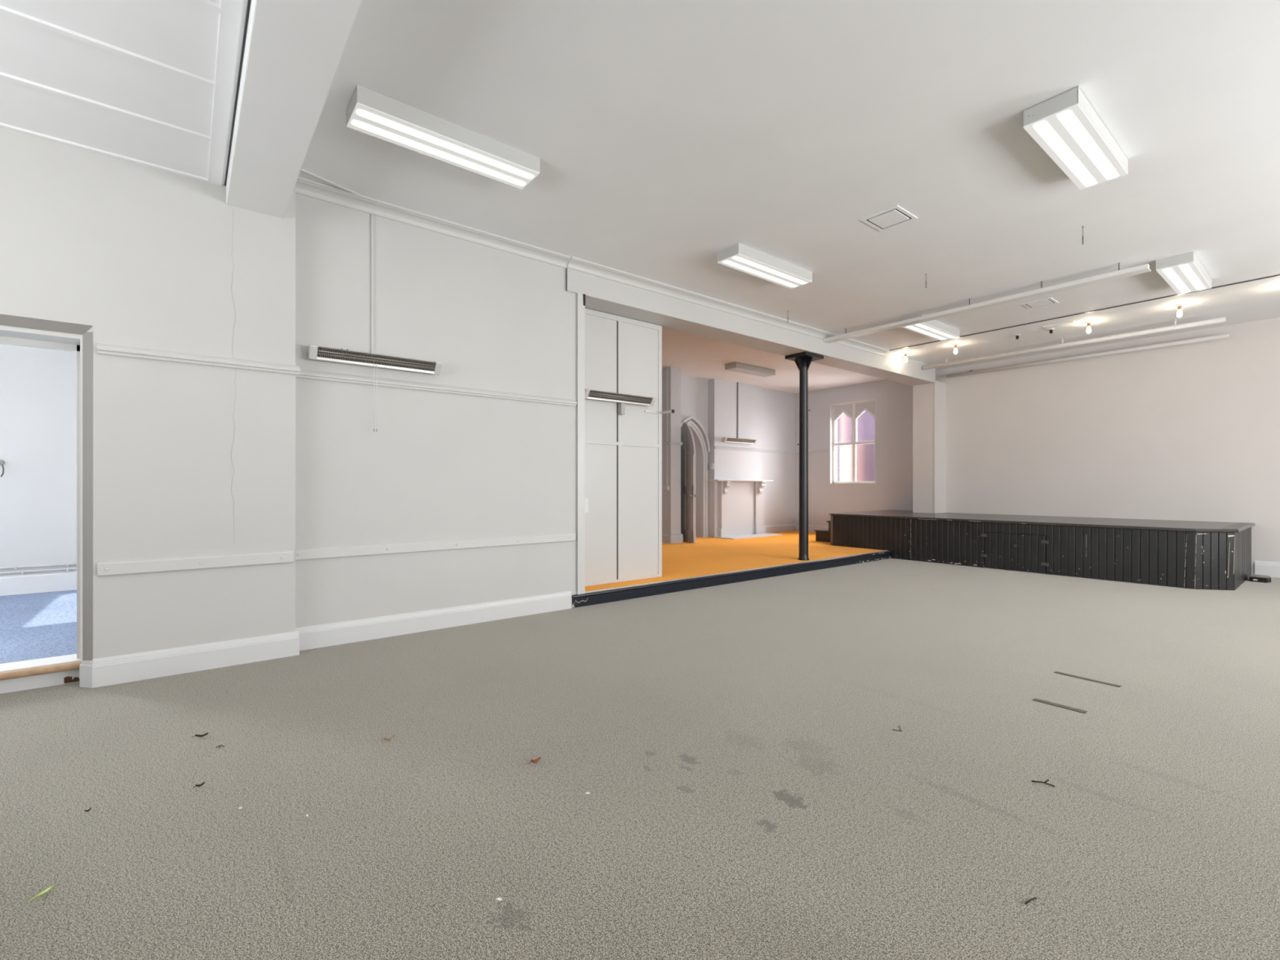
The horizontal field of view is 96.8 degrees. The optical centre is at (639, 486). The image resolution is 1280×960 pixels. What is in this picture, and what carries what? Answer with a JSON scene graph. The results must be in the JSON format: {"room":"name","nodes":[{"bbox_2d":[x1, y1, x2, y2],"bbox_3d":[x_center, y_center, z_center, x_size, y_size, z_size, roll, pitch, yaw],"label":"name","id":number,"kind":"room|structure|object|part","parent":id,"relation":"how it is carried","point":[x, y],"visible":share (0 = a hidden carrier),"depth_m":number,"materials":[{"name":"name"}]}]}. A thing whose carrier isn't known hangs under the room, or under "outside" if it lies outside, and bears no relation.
{"room":"community hall","nodes":[
{"label":"community hall","id":0,"kind":"room"},
{"bbox_2d":[0,343,76,576],"bbox_3d":[-7.489,-0.350,5.439,5.500,3.400,0.350,0,0,-39],"label":"wall","id":1,"kind":"structure","parent":0,"point":[38,386],"depth_m":6.06,"materials":[{"name":"paint"}]},
{"bbox_2d":[0,459,4,476],"bbox_3d":[-6.606,-0.191,5.867,0.072,0.178,0.084,0,0,-39],"label":"coat hook","id":2,"kind":"object","parent":1,"relation":"attached to","point":[2,462],"visible":1,"depth_m":5.86,"materials":[{"name":"metal"}]},
{"bbox_2d":[0,571,76,595],"bbox_3d":[-7.371,1.030,5.292,5.100,0.200,0.025,0,0,-39],"label":"baseboard","id":3,"kind":"structure","parent":1,"relation":"attached to","point":[58,581],"depth_m":6.05,"materials":[{"name":"paint"}]},
{"bbox_2d":[0,562,76,569],"bbox_3d":[-7.331,0.845,5.314,4.990,0.028,0.042,0,0,-39],"label":"pipe","id":4,"kind":"object","parent":1,"relation":"attached to","point":[67,563],"visible":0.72,"depth_m":6.04,"materials":[{"name":"metal"}]},
{"bbox_2d":[0,567,76,573],"bbox_3d":[-7.331,0.895,5.314,4.990,0.028,0.042,0,0,-39],"label":"pipe","id":5,"kind":"object","parent":1,"relation":"attached to","point":[67,568],"visible":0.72,"depth_m":6.04,"materials":[{"name":"metal"}]},
{"bbox_2d":[0,590,76,663],"bbox_3d":[-6.333,1.240,3.994,5.300,0.220,3.750,0,0,-39],"label":"floor","id":6,"kind":"structure","parent":0,"point":[37,625],"depth_m":4.59,"materials":[{"name":"blue carpet"}]},
{"bbox_2d":[0,0,251,186],"bbox_3d":[-1.761,-2.169,-0.256,3.530,0.162,8.600,0,0,-39],"label":"ceiling","id":7,"kind":"structure","parent":0,"point":[155,84],"depth_m":2.90,"materials":[{"name":"paint"}]},
{"bbox_2d":[0,127,576,658],"bbox_3d":[-3.181,-0.550,3.954,6.372,3.600,0.351,0,0,-39],"label":"wall","id":8,"kind":"structure","parent":0,"point":[190,460],"depth_m":4.19,"materials":[{"name":"paint"}]},
{"bbox_2d":[0,313,93,693],"bbox_3d":[-3.990,0.123,3.348,1.150,2.254,0.416,0,0,-39],"label":"door frame","id":9,"kind":"structure","parent":8,"relation":"in","point":[17,331],"depth_m":3.54,"materials":[{"name":"paint"}]},
{"bbox_2d":[97,551,293,576],"bbox_3d":[-2.975,0.519,3.877,1.053,0.082,0.028,0,0,-39],"label":"rail","id":10,"kind":"object","parent":8,"relation":"attached to","point":[115,568],"visible":1,"depth_m":3.83,"materials":[{"name":"paint"}]},
{"bbox_2d":[96,342,300,375],"bbox_3d":[-2.957,-0.866,3.885,1.095,0.068,0.038,0,0,-39],"label":"trim","id":11,"kind":"structure","parent":8,"relation":"attached to","point":[102,348],"depth_m":3.83,"materials":[{"name":"paint"}]},
{"bbox_2d":[226,0,362,217],"bbox_3d":[-0.180,-2.160,0.852,0.340,0.380,8.255,0,0,-39],"label":"beam","id":12,"kind":"structure","parent":8,"relation":"attached to","point":[294,50],"depth_m":2.83,"materials":[{"name":"paint"}]},
{"bbox_2d":[79,591,571,688],"bbox_3d":[-2.082,1.162,4.671,3.616,0.175,0.144,0,0,-39],"label":"baseboard","id":13,"kind":"structure","parent":8,"relation":"attached to","point":[117,669],"depth_m":4.20,"materials":[{"name":"paint"}]},
{"bbox_2d":[370,213,373,353],"bbox_3d":[-2.198,-1.657,4.662,0.020,1.154,0.012,0,0,-39],"label":"conduit","id":14,"kind":"object","parent":8,"relation":"attached to","point":[371,215],"visible":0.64,"depth_m":4.66,"materials":[{"name":"paint"}]},
{"bbox_2d":[307,344,441,374],"bbox_3d":[-2.132,-1.028,4.635,0.990,0.113,0.138,0,0,-39],"label":"wall heater","id":15,"kind":"object","parent":8,"relation":"attached to","point":[315,352],"visible":1,"depth_m":4.58,"materials":[{"name":"grey metal"}]},
{"bbox_2d":[373,363,377,431],"bbox_3d":[-2.142,-0.723,4.600,0.032,0.554,0.012,0,0,-39],"label":"pull cord","id":16,"kind":"object","parent":15,"relation":"hanging from","point":[376,363],"visible":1,"depth_m":4.61,"materials":[{"name":"white fabric"}]},
{"bbox_3d":[-2.133,-0.733,4.607,0.003,0.535,0.003,0,0,-39],"label":"cord","id":17,"kind":"part","parent":16,"relation":"part of","materials":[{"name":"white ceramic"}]},
{"bbox_2d":[295,176,571,268],"bbox_3d":[-1.663,-2.281,5.040,2.420,0.097,0.092,0,0,-39],"label":"trim","id":18,"kind":"structure","parent":8,"relation":"attached to","point":[305,187],"depth_m":4.88,"materials":[{"name":"paint"}]},
{"bbox_2d":[295,533,575,560],"bbox_3d":[-1.647,0.519,5.094,2.503,0.082,0.028,0,0,-39],"label":"rail","id":19,"kind":"object","parent":8,"relation":"attached to","point":[374,549],"visible":0.99,"depth_m":4.91,"materials":[{"name":"paint"}]},
{"bbox_2d":[295,368,577,406],"bbox_3d":[-1.642,-0.866,5.090,2.515,0.068,0.038,0,0,-39],"label":"trim","id":20,"kind":"structure","parent":8,"relation":"attached to","point":[305,374],"depth_m":4.92,"materials":[{"name":"paint"}]},
{"bbox_2d":[566,267,585,594],"bbox_3d":[-0.791,-0.558,6.031,0.224,3.352,0.432,0,0,-39],"label":"trim","id":21,"kind":"structure","parent":8,"relation":"attached to","point":[580,298],"depth_m":5.90,"materials":[{"name":"paint"}]},
{"bbox_2d":[567,256,889,356],"bbox_3d":[1.756,-2.281,7.749,6.325,0.097,0.092,0,0,-39],"label":"trim","id":22,"kind":"structure","parent":8,"relation":"attached to","point":[576,264],"depth_m":6.97,"materials":[{"name":"paint"}]},
{"bbox_2d":[565,265,935,385],"bbox_3d":[2.346,-2.228,8.549,8.255,0.445,0.420,0,0,-39],"label":"beam","id":23,"kind":"structure","parent":8,"relation":"attached to","point":[602,295],"depth_m":7.40,"materials":[{"name":"paint"}]},
{"bbox_2d":[0,558,1279,959],"bbox_3d":[2.675,1.310,3.580,15.150,0.120,8.950,0,0,-39],"label":"floor","id":24,"kind":"structure","parent":0,"point":[754,794],"depth_m":2.41,"materials":[{"name":"beige carpet"}]},
{"bbox_2d":[26,883,56,902],"bbox_3d":[-1.828,1.243,1.738,0.013,0.008,0.078,0,0,3],"label":"leaf","id":25,"kind":"object","parent":24,"relation":"on","point":[52,886],"visible":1,"depth_m":1.74,"materials":[{"name":"plant"}]},
{"bbox_2d":[192,781,204,787],"bbox_3d":[-1.833,1.240,2.360,0.012,0.015,0.040,0,0,38],"label":"leaf","id":26,"kind":"object","parent":24,"relation":"on","point":[202,784],"visible":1,"depth_m":2.36,"materials":[{"name":"black plant"}]},
{"bbox_2d":[191,732,208,737],"bbox_3d":[-2.191,1.238,2.829,0.068,0.018,0.015,0,0,-27],"label":"leaf","id":27,"kind":"object","parent":24,"relation":"on","point":[206,734],"visible":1,"depth_m":2.83,"materials":[{"name":"black plant"}]},
{"bbox_2d":[381,734,394,742],"bbox_3d":[-1.239,1.238,2.793,0.024,0.018,0.066,0,0,39],"label":"leaf","id":28,"kind":"object","parent":24,"relation":"on","point":[392,736],"visible":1,"depth_m":2.80,"materials":[{"name":"plant"}]},
{"bbox_2d":[528,756,540,763],"bbox_3d":[-0.477,1.236,2.564,0.060,0.022,0.022,0,0,-36],"label":"leaf","id":29,"kind":"object","parent":24,"relation":"on","point":[536,760],"visible":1,"depth_m":2.57,"materials":[{"name":"brown plant"}]},
{"bbox_2d":[571,550,892,608],"bbox_3d":[1.820,1.182,7.894,6.505,0.136,0.096,0,0,-39],"label":"edging","id":30,"kind":"object","parent":24,"relation":"on","point":[630,592],"visible":0.98,"depth_m":7.13,"materials":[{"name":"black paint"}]},
{"bbox_2d":[1024,897,1036,904],"bbox_3d":[1.176,1.244,1.710,0.054,0.007,0.005,0,0,-26],"label":"twig","id":31,"kind":"object","parent":24,"relation":"on","point":[1034,898],"visible":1,"depth_m":1.71,"materials":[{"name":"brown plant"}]},
{"bbox_2d":[828,510,1255,590],"bbox_3d":[6.239,0.878,9.582,2.585,0.740,5.500,0,0,-39],"label":"stage","id":32,"kind":"object","parent":24,"relation":"on","point":[1188,554],"visible":0.99,"depth_m":8.02,"materials":[{"name":"grey wood"}]},
{"bbox_2d":[933,382,935,513],"bbox_3d":[5.684,-0.745,10.961,0.028,2.510,0.033,0,0,-39],"label":"trim","id":33,"kind":"structure","parent":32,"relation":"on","point":[934,383],"depth_m":10.95,"materials":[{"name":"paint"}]},
{"bbox_3d":[5.553,0.970,8.445,0.019,0.536,0.789,0,0,-38],"label":"hatch door","id":34,"kind":"part","parent":32,"relation":"part of","materials":[{"name":"black wood"}]},
{"bbox_2d":[1031,779,1054,786],"bbox_3d":[1.696,1.239,2.392,0.080,0.019,0.022,0,0,32],"label":"twig","id":35,"kind":"object","parent":24,"relation":"on","point":[1046,781],"visible":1,"depth_m":2.39,"materials":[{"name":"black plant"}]},
{"bbox_2d":[1032,697,1087,713],"bbox_3d":[2.389,1.248,3.240,0.044,0.003,0.251,0,0,-39],"label":"tape","id":36,"kind":"object","parent":24,"relation":"on","point":[1035,699],"visible":1,"depth_m":3.23,"materials":[{"name":"grey plastic"}]},
{"bbox_2d":[1053,671,1121,687],"bbox_3d":[2.897,1.248,3.689,0.036,0.003,0.348,0,0,-36],"label":"tape","id":37,"kind":"object","parent":24,"relation":"on","point":[1056,672],"visible":1,"depth_m":3.67,"materials":[{"name":"grey plastic"}]},
{"bbox_2d":[1248,573,1271,582],"bbox_3d":[8.221,1.216,7.524,0.318,0.068,0.190,0,0,-39],"label":"box","id":38,"kind":"object","parent":24,"relation":"on","point":[1255,578],"visible":1,"depth_m":7.45,"materials":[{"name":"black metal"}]},
{"bbox_3d":[8.219,1.185,7.524,0.303,0.006,0.178,0,0,-39],"label":"lid","id":39,"kind":"part","parent":38,"relation":"part of","materials":[{"name":"grey plastic"}]},
{"bbox_2d":[680,375,795,537],"bbox_3d":[0.320,-0.600,11.846,9.100,3.700,0.600,0,0,-39],"label":"wall","id":40,"kind":"structure","parent":0,"point":[766,416],"depth_m":13.25,"materials":[{"name":"paint"}]},
{"bbox_2d":[662,367,669,490],"bbox_3d":[0.516,-1.150,11.324,0.045,2.440,0.160,0,0,-39],"label":"conduit","id":41,"kind":"object","parent":40,"relation":"attached to","point":[666,487],"visible":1,"depth_m":11.32,"materials":[{"name":"paint"}]},
{"bbox_2d":[662,366,680,533],"bbox_3d":[0.496,-0.600,11.602,0.270,3.700,0.700,0,0,-39],"label":"wall","id":42,"kind":"structure","parent":40,"relation":"attached to","point":[671,499],"depth_m":11.35,"materials":[{"name":"paint"}]},
{"bbox_2d":[680,416,710,542],"bbox_3d":[0.962,-0.200,12.066,0.795,2.640,1.528,0,0,19],"label":"archway","id":43,"kind":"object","parent":40,"relation":"in","point":[695,447],"depth_m":11.79,"materials":[{"name":"paint"}]},
{"bbox_3d":[0.905,-0.107,11.640,0.016,2.435,0.873,0,0,-21],"label":"panel frame","id":44,"kind":"part","parent":43,"relation":"part of","materials":[{"name":"paint"}]},
{"bbox_2d":[710,463,714,469],"bbox_3d":[1.589,-0.445,12.553,0.035,0.130,0.100,0,0,-39],"label":"light switch","id":45,"kind":"object","parent":40,"relation":"attached to","point":[712,465],"visible":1,"depth_m":12.52,"materials":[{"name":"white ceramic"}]},
{"bbox_2d":[737,382,737,438],"bbox_3d":[2.230,-1.740,12.980,0.030,1.280,0.015,0,0,-39],"label":"conduit","id":46,"kind":"object","parent":40,"relation":"attached to","point":[737,382],"visible":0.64,"depth_m":12.97,"materials":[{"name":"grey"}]},
{"bbox_2d":[722,436,757,444],"bbox_3d":[2.268,-1.047,12.932,1.060,0.110,0.138,0,0,-39],"label":"wall heater","id":47,"kind":"object","parent":40,"relation":"attached to","point":[725,439],"visible":1,"depth_m":12.88,"materials":[{"name":"grey metal"}]},
{"bbox_2d":[726,438,755,443],"bbox_3d":[2.290,-1.040,12.905,0.964,0.081,0.059,0,0,-39],"label":"grille","id":48,"kind":"object","parent":47,"relation":"attached to","point":[728,440],"depth_m":12.91,"materials":[{"name":"metal"}]},
{"bbox_2d":[662,523,828,543],"bbox_3d":[2.895,1.030,12.081,4.685,0.180,2.750,0,0,-39],"label":"baseboard","id":49,"kind":"structure","parent":40,"relation":"attached to","point":[666,538],"depth_m":13.86,"materials":[{"name":"paint"}]},
{"bbox_2d":[662,440,828,453],"bbox_3d":[2.381,-0.866,12.721,4.719,0.068,0.969,0,0,-37],"label":"trim","id":50,"kind":"structure","parent":40,"relation":"attached to","point":[670,442],"depth_m":13.26,"materials":[{"name":"paint"}]},
{"bbox_2d":[585,530,891,591],"bbox_3d":[1.498,1.235,10.374,9.100,0.230,4.270,0,0,-39],"label":"floor","id":51,"kind":"structure","parent":0,"point":[708,555],"depth_m":9.48,"materials":[{"name":"orange carpet"}]},
{"bbox_2d":[585,308,662,586],"bbox_3d":[-0.281,-0.441,6.659,1.380,3.118,0.050,0,0,-39],"label":"wall","id":52,"kind":"structure","parent":51,"relation":"on","point":[624,355],"depth_m":6.70,"materials":[{"name":"paint"}]},
{"bbox_2d":[585,388,656,415],"bbox_3d":[-0.238,-0.961,6.573,1.000,0.242,0.138,0,0,-39],"label":"wall heater","id":53,"kind":"object","parent":52,"relation":"attached to","point":[622,398],"visible":0.93,"depth_m":6.57,"materials":[{"name":"grey metal"}]},
{"bbox_2d":[588,390,652,404],"bbox_3d":[-0.216,-1.020,6.546,0.904,0.081,0.059,0,0,-39],"label":"grille","id":54,"kind":"object","parent":53,"relation":"attached to","point":[623,398],"depth_m":6.53,"materials":[{"name":"metal"}]},
{"bbox_2d":[644,409,674,414],"bbox_3d":[0.234,-0.920,6.925,0.298,0.040,0.222,0,0,-39],"label":"stay","id":55,"kind":"object","parent":52,"relation":"attached to","point":[646,411],"visible":1,"depth_m":6.98,"materials":[{"name":"metal"}]},
{"bbox_2d":[709,479,782,539],"bbox_3d":[2.421,0.483,12.765,1.870,1.277,0.590,0,0,-39],"label":"mantelpiece","id":56,"kind":"object","parent":51,"relation":"on","point":[740,502],"visible":1,"depth_m":12.88,"materials":[{"name":"paint"}]},
{"bbox_3d":[1.837,0.487,12.591,0.220,1.225,0.130,0,0,-39],"label":"leg","id":57,"kind":"part","parent":56,"relation":"part of","materials":[{"name":"paint"}]},
{"bbox_2d":[709,479,773,481],"bbox_3d":[2.321,-0.140,12.890,1.870,0.030,0.270,0,0,-39],"label":"shelf","id":58,"kind":"object","parent":56,"relation":"attached to","point":[718,480],"depth_m":12.76,"materials":[{"name":"paint"}]},
{"bbox_3d":[2.269,0.487,12.960,0.915,1.225,0.095,0,0,-39],"label":"boarded panel","id":59,"kind":"part","parent":56,"relation":"part of","materials":[{"name":"paint"}]},
{"bbox_3d":[2.758,0.487,13.329,0.280,1.225,0.130,0,0,-39],"label":"leg","id":60,"kind":"part","parent":56,"relation":"part of","materials":[{"name":"paint"}]},
{"bbox_2d":[785,351,823,560],"bbox_3d":[2.516,-0.443,8.701,0.460,3.126,0.375,0,0,-39],"label":"column","id":61,"kind":"structure","parent":51,"relation":"on","point":[802,360],"depth_m":8.65,"materials":[{"name":"black metal"}]},
{"bbox_3d":[2.516,-1.980,8.701,0.460,0.051,0.375,0,0,-39],"label":"cap plate","id":62,"kind":"part","parent":61,"relation":"part of","materials":[{"name":"black metal"}]},
{"bbox_2d":[813,520,830,542],"bbox_3d":[4.099,0.904,11.757,0.870,0.428,0.580,0,0,-39],"label":"steps","id":63,"kind":"structure","parent":51,"relation":"on","point":[822,535],"depth_m":11.57,"materials":[{"name":"brown wood"}]},
{"bbox_2d":[662,327,885,393],"bbox_3d":[1.476,-2.465,10.561,9.300,0.170,3.950,0,0,-39],"label":"ceiling","id":64,"kind":"structure","parent":0,"point":[696,357],"depth_m":11.14,"materials":[{"name":"paint"}]},
{"bbox_2d":[724,361,775,377],"bbox_3d":[2.203,-2.326,11.316,1.191,0.107,0.280,0,0,-39],"label":"ceiling light","id":65,"kind":"object","parent":64,"relation":"attached to","point":[735,366],"visible":1,"depth_m":11.16,"materials":[{"name":"grey plastic"}]},
{"bbox_2d":[725,367,774,377],"bbox_3d":[2.204,-2.277,11.316,1.188,0.008,0.278,0,0,-39],"label":"diffuser","id":66,"kind":"object","parent":65,"relation":"attached to","point":[749,371],"depth_m":11.24,"materials":[{"name":"white plastic"}]},
{"bbox_2d":[298,0,1279,370],"bbox_3d":[4.267,-2.430,4.631,11.450,0.200,8.700,0,0,-39],"label":"ceiling","id":67,"kind":"structure","parent":0,"point":[667,136],"depth_m":3.90,"materials":[{"name":"paint"}]},
{"bbox_2d":[300,168,360,195],"bbox_3d":[-2.396,-2.324,4.314,0.039,0.015,0.559,0,0,34],"label":"cable trunking","id":68,"kind":"object","parent":67,"relation":"attached to","point":[302,171],"visible":0.64,"depth_m":4.33,"materials":[{"name":"paint"}]},
{"bbox_2d":[346,84,540,189],"bbox_3d":[-1.262,-2.276,3.773,1.191,0.107,0.280,0,0,-39],"label":"ceiling light","id":69,"kind":"object","parent":67,"relation":"attached to","point":[369,112],"visible":1,"depth_m":3.67,"materials":[{"name":"white metal"}]},
{"bbox_2d":[717,243,812,288],"bbox_3d":[1.319,-2.276,5.909,1.191,0.107,0.280,0,0,-39],"label":"ceiling light","id":70,"kind":"object","parent":67,"relation":"attached to","point":[739,256],"visible":1,"depth_m":5.78,"materials":[{"name":"grey"}]},
{"bbox_2d":[860,204,917,231],"bbox_3d":[2.164,-2.326,4.940,0.350,0.012,0.330,0,0,-39],"label":"ceiling hatch","id":71,"kind":"object","parent":67,"relation":"attached to","point":[894,216],"visible":1,"depth_m":4.93,"materials":[{"name":"paint"}]},
{"bbox_3d":[2.161,-2.324,4.937,0.254,0.008,0.236,0,0,-39],"label":"panel","id":72,"kind":"part","parent":71,"relation":"part of","materials":[{"name":"paint"}]},
{"bbox_2d":[902,352,908,362],"bbox_3d":[4.629,-2.249,9.901,0.090,0.161,0.090,0,0,-39],"label":"bulb","id":73,"kind":"object","parent":67,"relation":"hanging from","point":[904,353],"visible":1,"depth_m":9.88,"materials":[{"name":"glass"}]},
{"bbox_2d":[901,315,959,340],"bbox_3d":[4.195,-2.276,8.178,1.191,0.107,0.280,0,0,-39],"label":"ceiling light","id":74,"kind":"object","parent":67,"relation":"attached to","point":[935,329],"visible":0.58,"depth_m":8.12,"materials":[{"name":"grey"}]},
{"bbox_2d":[902,322,959,340],"bbox_3d":[4.196,-2.227,8.178,1.188,0.008,0.278,0,0,-39],"label":"diffuser","id":75,"kind":"object","parent":74,"relation":"attached to","point":[928,329],"depth_m":8.13,"materials":[{"name":"grey plastic"}]},
{"bbox_2d":[952,343,959,354],"bbox_3d":[5.158,-2.249,9.288,0.090,0.161,0.090,0,0,-39],"label":"bulb","id":76,"kind":"object","parent":67,"relation":"hanging from","point":[954,344],"visible":1,"depth_m":9.27,"materials":[{"name":"glass"}]},
{"bbox_2d":[1013,333,1021,339],"bbox_3d":[5.785,-2.297,8.713,0.090,0.066,0.090,0,0,-39],"label":"holder","id":77,"kind":"object","parent":67,"relation":"attached to","point":[1016,335],"visible":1,"depth_m":8.70,"materials":[{"name":"paint"}]},
{"bbox_2d":[1021,297,1058,309],"bbox_3d":[5.079,-2.326,7.218,0.300,0.012,0.320,0,0,-39],"label":"ceiling hatch","id":78,"kind":"object","parent":67,"relation":"attached to","point":[1048,301],"visible":1,"depth_m":7.20,"materials":[{"name":"paint"}]},
{"bbox_3d":[5.077,-2.324,7.214,0.204,0.008,0.226,0,0,-39],"label":"panel","id":79,"kind":"part","parent":78,"relation":"part of","materials":[{"name":"paint"}]},
{"bbox_2d":[1047,328,1054,333],"bbox_3d":[6.069,-2.297,8.390,0.090,0.066,0.090,0,0,-39],"label":"holder","id":80,"kind":"object","parent":67,"relation":"attached to","point":[1051,330],"visible":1,"depth_m":8.38,"materials":[{"name":"paint"}]},
{"bbox_2d":[1042,320,1076,328],"bbox_3d":[6.035,-2.325,8.177,0.160,0.014,0.370,0,0,-39],"label":"ceiling light","id":81,"kind":"object","parent":67,"relation":"attached to","point":[1071,322],"visible":1,"depth_m":8.16,"materials":[{"name":"paint"}]},
{"bbox_2d":[921,316,1226,369],"bbox_3d":[6.508,-2.254,9.058,0.068,0.152,3.955,0,0,-39],"label":"bar","id":82,"kind":"object","parent":67,"relation":"hanging from","point":[1219,320],"visible":1,"depth_m":8.65,"materials":[{"name":"paint"}]},
{"bbox_2d":[1022,85,1128,190],"bbox_3d":[2.922,-2.276,3.782,1.191,0.107,0.280,0,0,-39],"label":"ceiling light","id":83,"kind":"object","parent":67,"relation":"attached to","point":[1065,125],"visible":1,"depth_m":3.64,"materials":[{"name":"grey"}]},
{"bbox_2d":[889,274,1279,351],"bbox_3d":[6.770,-2.327,6.569,0.030,0.010,8.200,0,0,-39],"label":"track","id":84,"kind":"object","parent":67,"relation":"attached to","point":[1277,274],"visible":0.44,"depth_m":7.46,"materials":[{"name":"black metal"}]},
{"bbox_2d":[1084,320,1093,333],"bbox_3d":[6.342,-2.249,8.032,0.090,0.161,0.090,0,0,-39],"label":"bulb","id":85,"kind":"object","parent":67,"relation":"hanging from","point":[1088,330],"visible":1,"depth_m":8.02,"materials":[{"name":"glass"}]},
{"bbox_3d":[6.342,-2.219,8.032,0.052,0.099,0.052,0,0,-39],"label":"glass bulb","id":86,"kind":"part","parent":85,"relation":"part of","materials":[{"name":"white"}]},
{"bbox_2d":[1174,303,1184,317],"bbox_3d":[6.901,-2.249,7.269,0.090,0.161,0.090,0,0,-39],"label":"bulb","id":87,"kind":"object","parent":67,"relation":"hanging from","point":[1179,305],"visible":1,"depth_m":7.25,"materials":[{"name":"glass"}]},
{"bbox_3d":[6.901,-2.219,7.269,0.052,0.099,0.052,0,0,-39],"label":"glass bulb","id":88,"kind":"part","parent":87,"relation":"part of","materials":[{"name":"white glass"}]},
{"bbox_2d":[1155,251,1211,294],"bbox_3d":[5.851,-2.276,6.103,1.191,0.107,0.280,0,0,-39],"label":"ceiling light","id":89,"kind":"object","parent":67,"relation":"attached to","point":[1184,273],"visible":1,"depth_m":5.94,"materials":[{"name":"grey"}]},
{"bbox_2d":[795,379,912,525],"bbox_3d":[4.862,-0.600,13.251,0.750,3.700,3.780,0,0,-39],"label":"wall","id":90,"kind":"structure","parent":0,"point":[892,490],"depth_m":13.00,"materials":[{"name":"paint"}]},
{"bbox_2d":[829,399,875,484],"bbox_3d":[4.989,-1.021,13.297,0.145,1.916,1.172,0,0,-39],"label":"window","id":91,"kind":"structure","parent":90,"relation":"in","point":[852,424],"depth_m":13.34,"materials":[{"name":"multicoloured glass"}]},
{"bbox_3d":[4.861,-1.417,13.550,0.005,0.735,0.486,0,0,-39],"label":"pane","id":92,"kind":"part","parent":91,"relation":"part of","materials":[{"name":"pink"}]},
{"bbox_3d":[4.861,-0.557,13.550,0.005,0.865,0.486,0,0,-39],"label":"pane","id":93,"kind":"part","parent":91,"relation":"part of","materials":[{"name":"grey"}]},
{"bbox_3d":[4.976,-0.076,13.286,0.110,0.026,1.172,0,0,-39],"label":"sill","id":94,"kind":"part","parent":91,"relation":"part of","materials":[{"name":"white wood"}]},
{"bbox_3d":[5.208,-1.417,13.116,0.005,0.735,0.486,0,0,-39],"label":"pane","id":95,"kind":"part","parent":91,"relation":"part of","materials":[{"name":"purple"}]},
{"bbox_3d":[5.208,-0.557,13.116,0.005,0.865,0.486,0,0,-39],"label":"pane","id":96,"kind":"part","parent":91,"relation":"part of","materials":[{"name":"pink glass"}]},
{"bbox_2d":[935,317,1279,574],"bbox_3d":[8.633,-0.600,8.219,0.250,3.700,8.850,0,0,-39],"label":"wall","id":97,"kind":"structure","parent":0,"point":[1187,432],"depth_m":9.04,"materials":[{"name":"paint"}]},
{"bbox_2d":[912,380,946,513],"bbox_3d":[5.753,-0.400,11.281,0.520,3.300,0.430,0,0,-39],"label":"pillar","id":98,"kind":"structure","parent":97,"relation":"attached to","point":[922,394],"depth_m":11.11,"materials":[{"name":"paint"}]},
{"bbox_2d":[946,333,1229,377],"bbox_3d":[7.238,-2.164,9.632,0.162,0.082,3.840,0,0,-39],"label":"bar","id":99,"kind":"object","parent":97,"relation":"attached to","point":[1144,347],"visible":1,"depth_m":9.25,"materials":[{"name":"paint"}]},
{"bbox_2d":[1254,560,1279,577],"bbox_3d":[9.934,1.144,6.372,0.024,0.211,4.140,0,0,-39],"label":"baseboard","id":100,"kind":"structure","parent":97,"relation":"attached to","point":[1272,569],"depth_m":7.89,"materials":[{"name":"paint"}]},
{"bbox_3d":[3.028,-2.290,8.365,0.012,0.080,0.012,0,0,-39],"label":"wire","id":101,"kind":"object","parent":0,"visible":0},
{"bbox_2d":[822,263,1151,342],"bbox_3d":[4.000,-2.221,7.214,0.140,0.047,3.730,0,0,-39],"label":"rail","id":102,"kind":"object","parent":101,"relation":"hanging from","point":[1143,268],"visible":1,"depth_m":6.75,"materials":[{"name":"white metal"}]}
]}

